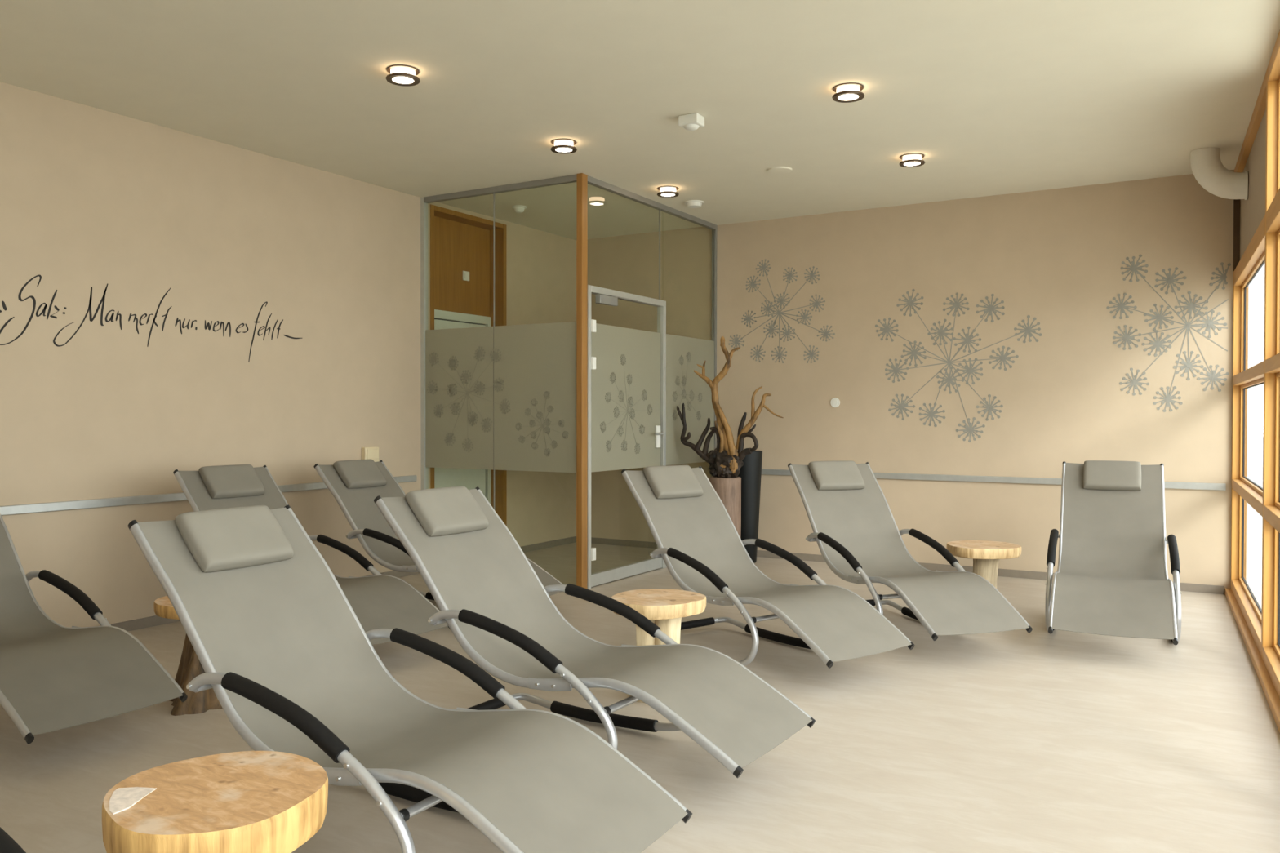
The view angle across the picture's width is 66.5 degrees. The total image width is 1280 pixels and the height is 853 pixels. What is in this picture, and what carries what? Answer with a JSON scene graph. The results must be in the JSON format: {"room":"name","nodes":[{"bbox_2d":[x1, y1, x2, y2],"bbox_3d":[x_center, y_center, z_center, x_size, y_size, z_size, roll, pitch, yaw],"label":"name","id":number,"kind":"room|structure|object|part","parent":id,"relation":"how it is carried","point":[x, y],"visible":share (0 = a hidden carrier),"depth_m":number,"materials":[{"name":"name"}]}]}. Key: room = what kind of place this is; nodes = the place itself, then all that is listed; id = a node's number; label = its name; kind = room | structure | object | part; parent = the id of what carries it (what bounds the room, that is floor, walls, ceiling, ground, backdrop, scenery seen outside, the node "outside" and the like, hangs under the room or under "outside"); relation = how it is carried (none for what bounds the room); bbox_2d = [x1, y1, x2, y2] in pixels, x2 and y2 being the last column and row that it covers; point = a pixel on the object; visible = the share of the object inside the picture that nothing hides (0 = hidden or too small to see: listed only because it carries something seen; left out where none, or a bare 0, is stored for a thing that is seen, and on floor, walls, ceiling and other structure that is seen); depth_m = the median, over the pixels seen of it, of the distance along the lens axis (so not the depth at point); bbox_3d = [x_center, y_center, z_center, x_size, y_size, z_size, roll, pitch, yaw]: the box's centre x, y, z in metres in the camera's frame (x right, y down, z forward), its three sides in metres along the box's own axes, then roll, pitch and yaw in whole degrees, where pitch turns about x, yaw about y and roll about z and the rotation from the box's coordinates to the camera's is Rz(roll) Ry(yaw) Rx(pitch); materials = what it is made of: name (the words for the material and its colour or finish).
{"room":"spa","nodes":[
{"label":"spa","id":0,"kind":"room"},
{"bbox_2d":[0,81,576,627],"bbox_3d":[-3.329,-0.295,5.163,0.200,2.959,10.747,0,1,30],"label":"wall","id":1,"kind":"structure","parent":0,"point":[90,197],"depth_m":5.93,"materials":[{"name":"paint"}]},
{"bbox_2d":[0,275,302,362],"bbox_3d":[-2.809,-0.622,5.844,0.001,0.424,1.962,0,1,30],"label":"wall lettering","id":2,"kind":"object","parent":1,"relation":"attached to","point":[89,309],"depth_m":5.53},
{"bbox_2d":[0,475,417,515],"bbox_3d":[-3.776,0.443,4.189,0.022,0.048,8.001,0,1,30],"label":"wall rail","id":3,"kind":"object","parent":1,"relation":"attached to","point":[139,500],"visible":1,"depth_m":5.54,"materials":[{"name":"grey metal"}]},
{"bbox_2d":[111,536,576,631],"bbox_3d":[-3.239,1.156,5.126,0.012,0.058,10.347,0,1,30],"label":"baseboard","id":4,"kind":"structure","parent":1,"relation":"attached to","point":[135,624],"depth_m":5.88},
{"bbox_2d":[361,446,378,462],"bbox_3d":[-1.989,0.214,7.207,0.052,0.125,0.140,0,1,30],"label":"wall socket","id":5,"kind":"object","parent":1,"relation":"attached to","point":[367,453],"visible":0.78,"depth_m":7.17,"materials":[{"name":"beige plastic"}]},
{"bbox_2d":[430,204,506,526],"bbox_3d":[-1.512,-0.313,8.256,0.206,2.925,0.972,0,1,30],"label":"door","id":6,"kind":"structure","parent":1,"relation":"in","point":[460,242],"depth_m":8.38,"materials":[{"name":"brown wood"}]},
{"bbox_3d":[-1.574,-1.351,8.281,0.040,0.770,0.882,0,1,30],"label":"wood panel","id":7,"kind":"part","parent":6,"relation":"part of","materials":[{"name":"brown wood"}]},
{"bbox_3d":[-1.569,0.092,8.294,0.065,2.115,0.882,0,1,30],"label":"steel frame","id":8,"kind":"part","parent":6,"relation":"part of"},
{"bbox_2d":[462,271,469,280],"bbox_3d":[-1.490,-1.292,8.370,0.016,0.080,0.080,0,1,30],"label":"switch plate","id":9,"kind":"object","parent":6,"relation":"attached to","point":[465,273],"visible":1,"depth_m":8.36,"materials":[{"name":"white plastic"}]},
{"bbox_2d":[0,0,1279,239],"bbox_3d":[-0.739,-1.853,3.627,6.400,0.200,10.747,0,1,30],"label":"ceiling","id":10,"kind":"structure","parent":0,"point":[997,97],"depth_m":5.13,"materials":[{"name":"paint"}]},
{"bbox_2d":[386,64,420,85],"bbox_3d":[-1.176,-1.742,4.843,0.166,0.052,0.166,0,1,30],"label":"ceiling lamp","id":11,"kind":"object","parent":10,"relation":"attached to","point":[399,74],"visible":1,"depth_m":4.81,"materials":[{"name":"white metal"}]},
{"bbox_2d":[391,76,413,83],"bbox_3d":[-1.176,-1.723,4.843,0.105,0.008,0.105,0,1,30],"label":"diffuser","id":12,"kind":"object","parent":11,"relation":"attached to","point":[394,79],"depth_m":4.85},
{"bbox_2d":[511,204,526,213],"bbox_3d":[-0.991,-1.780,8.015,0.120,0.050,0.120,0,1,30],"label":"smoke detector","id":13,"kind":"object","parent":10,"relation":"attached to","point":[517,208],"visible":1,"depth_m":7.98,"materials":[{"name":"white plastic"}]},
{"bbox_2d":[550,138,577,153],"bbox_3d":[-0.477,-1.756,6.114,0.166,0.052,0.166,0,1,30],"label":"ceiling lamp","id":14,"kind":"object","parent":10,"relation":"attached to","point":[561,145],"visible":1,"depth_m":6.07,"materials":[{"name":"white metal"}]},
{"bbox_2d":[555,147,572,151],"bbox_3d":[-0.477,-1.737,6.114,0.105,0.008,0.105,0,1,30],"label":"diffuser","id":15,"kind":"object","parent":14,"relation":"attached to","point":[557,149],"depth_m":6.11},
{"bbox_2d":[657,186,679,197],"bbox_3d":[0.211,-1.770,7.356,0.166,0.052,0.166,0,1,30],"label":"ceiling lamp","id":16,"kind":"object","parent":10,"relation":"attached to","point":[665,191],"visible":1,"depth_m":7.32,"materials":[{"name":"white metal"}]},
{"bbox_2d":[661,193,675,195],"bbox_3d":[0.211,-1.751,7.357,0.105,0.008,0.105,0,1,30],"label":"diffuser","id":17,"kind":"object","parent":16,"relation":"attached to","point":[662,194],"depth_m":7.36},
{"bbox_2d":[678,112,704,130],"bbox_3d":[0.294,-1.736,5.581,0.124,0.078,0.100,0,1,30],"label":"detector","id":18,"kind":"object","parent":10,"relation":"attached to","point":[691,122],"visible":1,"depth_m":5.55,"materials":[{"name":"white plastic"}]},
{"bbox_2d":[684,200,704,208],"bbox_3d":[0.436,-1.780,7.839,0.160,0.042,0.160,0,1,30],"label":"smoke detector","id":19,"kind":"object","parent":10,"relation":"attached to","point":[691,203],"visible":1,"depth_m":7.79,"materials":[{"name":"white plastic"}]},
{"bbox_2d":[766,166,792,173],"bbox_3d":[0.971,-1.781,6.795,0.176,0.014,0.176,0,1,30],"label":"ceiling disc","id":20,"kind":"object","parent":10,"relation":"attached to","point":[775,170],"visible":1,"depth_m":6.76,"materials":[{"name":"paint"}]},
{"bbox_2d":[831,82,864,102],"bbox_3d":[1.087,-1.742,5.093,0.166,0.052,0.166,0,1,30],"label":"ceiling lamp","id":21,"kind":"object","parent":10,"relation":"attached to","point":[847,92],"visible":1,"depth_m":5.06,"materials":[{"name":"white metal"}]},
{"bbox_2d":[838,93,858,100],"bbox_3d":[1.087,-1.723,5.093,0.105,0.008,0.105,0,1,30],"label":"diffuser","id":22,"kind":"object","parent":21,"relation":"attached to","point":[841,96],"depth_m":5.09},
{"bbox_2d":[898,153,924,167],"bbox_3d":[1.795,-1.757,6.440,0.166,0.052,0.166,0,1,30],"label":"ceiling lamp","id":23,"kind":"object","parent":10,"relation":"attached to","point":[909,160],"visible":1,"depth_m":6.40,"materials":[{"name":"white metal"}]},
{"bbox_2d":[903,161,919,165],"bbox_3d":[1.795,-1.738,6.440,0.105,0.008,0.105,0,1,30],"label":"diffuser","id":24,"kind":"object","parent":23,"relation":"attached to","point":[905,163],"depth_m":6.44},
{"bbox_2d":[1190,146,1248,199],"bbox_3d":[3.709,-1.608,6.257,0.318,0.339,0.180,0,1,30],"label":"duct elbow","id":25,"kind":"object","parent":10,"relation":"attached to","point":[1208,170],"visible":1,"depth_m":6.21,"materials":[{"name":"beige metal"}]},
{"bbox_2d":[0,542,1279,852],"bbox_3d":[-0.751,1.280,3.670,6.380,0.150,10.747,0,1,30],"label":"floor","id":26,"kind":"structure","parent":0,"point":[1038,740],"depth_m":3.69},
{"bbox_2d":[0,827,26,852],"bbox_3d":[-1.255,0.752,1.439,1.582,0.953,0.677,0,1,30],"label":"lounger","id":27,"kind":"object","parent":26,"relation":"on","point":[7,845],"visible":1,"depth_m":1.72,"materials":[{"name":"black plastic"}]},
{"bbox_2d":[0,513,187,744],"bbox_3d":[-2.566,0.720,3.927,1.583,0.966,0.678,1,1,32],"label":"lounger","id":28,"kind":"object","parent":26,"relation":"on","point":[54,677],"visible":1,"depth_m":3.72,"materials":[{"name":"grey fabric"}]},
{"bbox_3d":[-2.715,0.660,3.688,1.572,0.790,0.021,1,1,32],"label":"rail","id":29,"kind":"part","parent":28,"relation":"part of","materials":[{"name":"silver metal"}]},
{"bbox_2d":[153,595,222,715],"bbox_3d":[-1.881,0.971,4.244,0.425,0.452,0.402,0,1,30],"label":"table","id":30,"kind":"object","parent":26,"relation":"on","point":[190,667],"visible":0.27,"depth_m":4.12,"materials":[{"name":"brown wood"}]},
{"bbox_2d":[102,751,328,852],"bbox_3d":[-0.905,0.998,2.095,0.462,0.452,0.455,0,1,30],"label":"table","id":31,"kind":"object","parent":26,"relation":"on","point":[245,802],"visible":1,"depth_m":2.01,"materials":[{"name":"brown wood"}]},
{"bbox_2d":[173,464,449,644],"bbox_3d":[-1.772,0.705,5.223,1.583,0.963,0.678,1,1,33],"label":"lounger","id":32,"kind":"object","parent":26,"relation":"on","point":[378,601],"visible":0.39,"depth_m":5.36,"materials":[{"name":"grey fabric"}]},
{"bbox_3d":[-1.929,0.645,4.989,1.572,0.790,0.021,1,1,33],"label":"rail","id":33,"kind":"part","parent":32,"relation":"part of","materials":[{"name":"silver metal"}]},
{"bbox_2d":[198,464,265,498],"bbox_3d":[-2.332,0.313,5.588,0.167,0.180,0.332,1,1,33],"label":"pillow","id":34,"kind":"object","parent":32,"relation":"on","point":[235,481],"depth_m":5.54,"materials":[{"name":"grey fabric"}]},
{"bbox_3d":[-1.619,0.640,5.457,1.572,0.790,0.021,1,1,33],"label":"rail","id":35,"kind":"part","parent":32,"relation":"part of","materials":[{"name":"silver metal"}]},
{"bbox_2d":[128,504,692,852],"bbox_3d":[-0.689,0.739,2.758,1.596,0.962,0.677,0,0,30],"label":"lounger","id":36,"kind":"object","parent":26,"relation":"on","point":[280,645],"visible":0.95,"depth_m":2.78,"materials":[{"name":"grey fabric"}]},
{"bbox_2d":[174,505,293,572],"bbox_3d":[-1.276,0.350,3.088,0.167,0.180,0.332,0,0,30],"label":"pillow","id":37,"kind":"object","parent":36,"relation":"on","point":[246,539],"depth_m":3.04,"materials":[{"name":"grey fabric"}]},
{"bbox_3d":[-0.830,0.673,2.514,1.572,0.790,0.021,0,0,30],"label":"rail","id":38,"kind":"part","parent":36,"relation":"part of","materials":[{"name":"silver metal"}]},
{"bbox_3d":[-0.774,0.885,2.474,0.184,0.056,0.011,0,1,30],"label":"joint plate","id":39,"kind":"part","parent":36,"relation":"part of","materials":[{"name":"silver metal"}]},
{"bbox_3d":[-0.487,0.880,2.978,0.184,0.056,0.011,0,1,30],"label":"joint plate","id":40,"kind":"part","parent":36,"relation":"part of","materials":[{"name":"silver metal"}]},
{"bbox_3d":[-0.551,0.668,3.002,1.572,0.790,0.021,0,0,30],"label":"rail","id":41,"kind":"part","parent":36,"relation":"part of","materials":[{"name":"silver metal"}]},
{"bbox_2d":[313,459,563,611],"bbox_3d":[-1.257,0.699,6.095,1.601,0.965,0.678,0,0,30],"label":"lounger","id":42,"kind":"object","parent":26,"relation":"on","point":[355,484],"visible":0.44,"depth_m":6.22,"materials":[{"name":"grey fabric"}]},
{"bbox_2d":[333,459,386,488],"bbox_3d":[-1.841,0.311,6.432,0.167,0.180,0.332,0,0,30],"label":"pillow","id":43,"kind":"object","parent":42,"relation":"on","point":[356,473],"depth_m":6.38,"materials":[{"name":"grey fabric"}]},
{"bbox_3d":[-1.400,0.632,5.853,1.572,0.790,0.021,0,0,30],"label":"rail","id":44,"kind":"part","parent":42,"relation":"part of","materials":[{"name":"silver metal"}]},
{"bbox_3d":[-1.344,0.844,5.812,0.184,0.056,0.011,0,0,30],"label":"joint plate","id":45,"kind":"part","parent":42,"relation":"part of","materials":[{"name":"silver metal"}]},
{"bbox_3d":[-1.117,0.627,6.338,1.572,0.790,0.021,0,0,30],"label":"rail","id":46,"kind":"part","parent":42,"relation":"part of","materials":[{"name":"silver metal"}]},
{"bbox_2d":[420,173,717,589],"bbox_3d":[-0.515,-0.328,8.240,1.543,2.959,2.191,0,1,30],"label":"glass wall","id":47,"kind":"structure","parent":26,"relation":"on","point":[526,388],"depth_m":7.36,"materials":[{"name":"glass"}]},
{"bbox_3d":[-1.068,-1.776,7.319,1.475,0.041,0.044,0,1,30],"label":"rail","id":48,"kind":"part","parent":47,"relation":"part of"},
{"bbox_3d":[-0.413,-0.313,6.951,0.048,2.959,0.070,0,1,30],"label":"corner post","id":49,"kind":"part","parent":47,"relation":"part of","materials":[{"name":"brown wood"}]},
{"bbox_3d":[-0.105,0.072,7.483,0.064,2.178,1.147,0,1,30],"label":"door frame","id":50,"kind":"part","parent":47,"relation":"part of","materials":[{"name":"metal"}]},
{"bbox_2d":[591,293,664,586],"bbox_3d":[-0.085,0.092,7.462,0.100,2.122,1.072,0,1,30],"label":"door","id":51,"kind":"structure","parent":47,"relation":"in","point":[625,362],"depth_m":7.43,"materials":[{"name":"clear glass"}]},
{"bbox_3d":[-0.116,-0.964,7.348,0.015,0.008,0.380,0,1,30],"label":"closer arm","id":52,"kind":"part","parent":51,"relation":"part of"},
{"bbox_3d":[-0.106,1.109,7.495,0.044,0.087,1.058,0,1,30],"label":"rail","id":53,"kind":"part","parent":51,"relation":"part of","materials":[{"name":"metal"}]},
{"bbox_3d":[0.146,0.057,7.806,0.050,0.020,0.135,0,1,30],"label":"lever","id":54,"kind":"part","parent":51,"relation":"part of","materials":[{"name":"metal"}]},
{"bbox_3d":[0.141,-1.781,7.879,0.044,0.041,2.119,0,1,30],"label":"rail","id":55,"kind":"part","parent":47,"relation":"part of","materials":[{"name":"grey metal"}]},
{"bbox_2d":[373,486,815,778],"bbox_3d":[-0.207,0.730,3.596,1.597,0.962,0.678,0,0,33],"label":"lounger","id":56,"kind":"object","parent":26,"relation":"on","point":[482,584],"visible":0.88,"depth_m":3.62,"materials":[{"name":"grey fabric"}]},
{"bbox_2d":[404,486,488,537],"bbox_3d":[-0.777,0.341,3.955,0.167,0.180,0.332,0,0,33],"label":"pillow","id":57,"kind":"object","parent":56,"relation":"on","point":[444,512],"depth_m":3.90,"materials":[{"name":"grey fabric"}]},
{"bbox_3d":[-0.306,0.876,3.316,0.184,0.056,0.011,0,0,33],"label":"joint plate","id":58,"kind":"part","parent":56,"relation":"part of","materials":[{"name":"silver metal"}]},
{"bbox_3d":[-0.058,0.658,3.833,1.572,0.790,0.021,0,0,33],"label":"rail","id":59,"kind":"part","parent":56,"relation":"part of","materials":[{"name":"silver metal"}]},
{"bbox_2d":[611,588,706,702],"bbox_3d":[0.080,0.973,4.291,0.398,0.452,0.410,0,1,30],"label":"table","id":60,"kind":"object","parent":26,"relation":"on","point":[666,608],"visible":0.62,"depth_m":4.21,"materials":[{"name":"brown wood"}]},
{"bbox_3d":[0.068,1.004,4.288,0.234,0.390,0.153,0,1,30],"label":"trunk leg","id":61,"kind":"part","parent":60,"relation":"part of","materials":[{"name":"beige wood"}]},
{"bbox_2d":[709,476,741,538],"bbox_3d":[0.702,0.785,7.997,0.262,0.742,0.262,0,1,30],"label":"pedestal","id":62,"kind":"object","parent":26,"relation":"on","point":[728,489],"visible":0.47,"depth_m":7.88,"materials":[{"name":"brown wood"}]},
{"bbox_2d":[676,336,783,477],"bbox_3d":[0.727,-0.161,7.937,0.869,1.147,0.242,0,1,30],"label":"driftwood","id":63,"kind":"object","parent":62,"relation":"on","point":[724,461],"visible":1,"depth_m":7.92,"materials":[{"name":"brown wood"}]},
{"bbox_2d":[737,450,762,563],"bbox_3d":[0.904,0.680,8.287,0.270,0.945,0.270,0,1,30],"label":"floor vase","id":64,"kind":"object","parent":26,"relation":"on","point":[750,473],"visible":0.47,"depth_m":8.19,"materials":[{"name":"black ceramic"}]},
{"bbox_2d":[621,465,914,668],"bbox_3d":[0.594,0.710,5.059,0.677,0.963,1.582,0,1,-37],"label":"lounger","id":65,"kind":"object","parent":26,"relation":"on","point":[694,533],"visible":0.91,"depth_m":5.21,"materials":[{"name":"grey fabric"}]},
{"bbox_2d":[643,465,702,498],"bbox_3d":[0.192,0.316,5.591,0.332,0.180,0.167,0,1,-37],"label":"pillow","id":66,"kind":"object","parent":65,"relation":"on","point":[668,482],"depth_m":5.54,"materials":[{"name":"grey fabric"}]},
{"bbox_3d":[0.401,0.863,4.834,0.011,0.056,0.184,0,1,-37],"label":"joint plate","id":67,"kind":"part","parent":65,"relation":"part of","materials":[{"name":"silver metal"}]},
{"bbox_3d":[0.368,0.649,4.891,0.021,0.790,1.572,0,1,-37],"label":"rail","id":68,"kind":"part","parent":65,"relation":"part of","materials":[{"name":"silver metal"}]},
{"bbox_3d":[0.818,0.646,5.228,0.021,0.790,1.572,0,1,-37],"label":"rail","id":69,"kind":"part","parent":65,"relation":"part of","materials":[{"name":"silver metal"}]},
{"bbox_2d":[787,460,1032,640],"bbox_3d":[1.468,0.706,5.601,0.678,0.954,1.582,0,1,-18],"label":"lounger","id":70,"kind":"object","parent":26,"relation":"on","point":[856,533],"visible":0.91,"depth_m":5.82,"materials":[{"name":"grey fabric"}]},
{"bbox_2d":[808,460,864,490],"bbox_3d":[1.257,0.312,6.235,0.332,0.180,0.167,0,1,-18],"label":"pillow","id":71,"kind":"object","parent":70,"relation":"on","point":[841,475],"depth_m":6.20,"materials":[{"name":"grey fabric"}]},
{"bbox_3d":[1.213,0.855,5.449,0.011,0.056,0.184,0,1,-18],"label":"joint plate","id":72,"kind":"part","parent":70,"relation":"part of","materials":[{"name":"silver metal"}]},
{"bbox_3d":[1.200,0.642,5.513,0.021,0.790,1.572,0,1,-18],"label":"rail","id":73,"kind":"part","parent":70,"relation":"part of","materials":[{"name":"silver metal"}]},
{"bbox_3d":[1.734,0.641,5.690,0.021,0.790,1.572,0,1,-18],"label":"rail","id":74,"kind":"part","parent":70,"relation":"part of","materials":[{"name":"silver metal"}]},
{"bbox_2d":[946,540,1021,588],"bbox_3d":[2.121,0.955,6.036,0.437,0.452,0.435,0,1,30],"label":"table","id":75,"kind":"object","parent":26,"relation":"on","point":[986,555],"visible":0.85,"depth_m":5.97,"materials":[{"name":"brown wood"}]},
{"bbox_3d":[2.118,0.987,6.041,0.212,0.388,0.214,0,1,11],"label":"trunk leg","id":76,"kind":"part","parent":75,"relation":"part of","materials":[{"name":"beige wood"}]},
{"bbox_2d":[1044,460,1182,644],"bbox_3d":[2.690,0.705,5.567,0.677,0.983,1.584,0,2,26],"label":"lounger","id":77,"kind":"object","parent":26,"relation":"on","point":[1111,576],"visible":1,"depth_m":5.80,"materials":[{"name":"grey fabric"}]},
{"bbox_3d":[2.438,0.645,5.690,0.021,0.790,1.572,0,2,26],"label":"rail","id":78,"kind":"part","parent":77,"relation":"part of","materials":[{"name":"silver metal"}]},
{"bbox_2d":[1083,460,1141,490],"bbox_3d":[2.981,0.309,6.164,0.332,0.180,0.167,0,2,26],"label":"pillow","id":79,"kind":"object","parent":77,"relation":"on","point":[1098,475],"depth_m":6.13,"materials":[{"name":"grey fabric"}]},
{"bbox_3d":[2.944,0.648,5.446,0.021,0.790,1.572,0,2,26],"label":"rail","id":80,"kind":"part","parent":77,"relation":"part of","materials":[{"name":"silver metal"}]},
{"bbox_2d":[587,169,1234,594],"bbox_3d":[1.837,-0.325,8.248,5.593,2.959,0.200,0,1,30],"label":"wall","id":81,"kind":"structure","parent":0,"point":[1055,257],"depth_m":7.68,"materials":[{"name":"paint"}]},
{"bbox_2d":[728,258,835,363],"bbox_3d":[1.219,-1.005,8.484,0.991,0.923,0.003,0,1,30],"label":"decal","id":82,"kind":"object","parent":81,"relation":"attached to","point":[762,267],"visible":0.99,"depth_m":8.48},
{"bbox_2d":[830,397,839,407],"bbox_3d":[1.646,-0.202,8.236,0.084,0.084,0.015,0,1,30],"label":"light switch","id":83,"kind":"object","parent":81,"relation":"attached to","point":[835,402],"visible":1,"depth_m":8.23,"materials":[{"name":"white plastic"}]},
{"bbox_2d":[591,537,1224,594],"bbox_3d":[1.731,1.126,8.203,5.453,0.058,0.012,0,1,30],"label":"baseboard","id":84,"kind":"structure","parent":81,"relation":"attached to","point":[1206,588],"depth_m":7.79,"materials":[{"name":"grey"}]},
{"bbox_2d":[875,288,1041,442],"bbox_3d":[2.496,-0.493,7.741,1.290,1.238,0.003,0,1,30],"label":"decal","id":85,"kind":"object","parent":81,"relation":"attached to","point":[969,370],"visible":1,"depth_m":7.74},
{"bbox_2d":[761,469,1226,490],"bbox_3d":[2.390,0.408,7.803,3.931,0.048,0.022,0,1,30],"label":"wall rail","id":86,"kind":"object","parent":81,"relation":"attached to","point":[1169,485],"visible":0.56,"depth_m":7.59,"materials":[{"name":"grey metal"}]},
{"bbox_2d":[1106,254,1231,412],"bbox_3d":[3.771,-0.674,6.992,0.785,1.144,0.003,0,1,30],"label":"decal","id":87,"kind":"object","parent":81,"relation":"attached to","point":[1212,376],"visible":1,"depth_m":6.98},
{"bbox_2d":[1225,588,1279,733],"bbox_3d":[1.720,1.204,2.199,0.123,0.045,10.397,0,1,28],"label":"trim","id":88,"kind":"structure","parent":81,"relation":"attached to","point":[1272,697],"depth_m":4.81,"materials":[{"name":"brown wood"}]},
{"bbox_2d":[1231,72,1266,656],"bbox_3d":[3.652,-0.303,5.798,0.105,2.939,2.202,0,1,28],"label":"window","id":89,"kind":"structure","parent":88,"relation":"on","point":[1248,324],"depth_m":6.14,"materials":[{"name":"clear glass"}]},
{"bbox_3d":[3.663,-1.381,5.759,0.065,0.635,2.165,0,1,28],"label":"infill panel","id":90,"kind":"part","parent":89,"relation":"part of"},
{"bbox_3d":[3.667,0.757,5.781,0.006,0.622,2.145,0,1,28],"label":"pane","id":91,"kind":"part","parent":89,"relation":"part of","materials":[{"name":"clear glass"}]},
{"bbox_3d":[3.668,0.052,5.772,0.006,0.638,2.145,0,1,28],"label":"pane","id":92,"kind":"part","parent":89,"relation":"part of","materials":[{"name":"clear glass"}]},
{"bbox_3d":[3.669,-0.649,5.764,0.006,0.612,2.145,0,1,28],"label":"pane","id":93,"kind":"part","parent":89,"relation":"part of","materials":[{"name":"clear glass"}]},
{"bbox_2d":[1261,30,1279,698],"bbox_3d":[2.622,-0.282,3.853,0.088,2.939,2.200,0,1,28],"label":"window","id":94,"kind":"structure","parent":88,"relation":"on","point":[1270,613],"depth_m":4.77,"materials":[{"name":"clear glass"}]}
]}

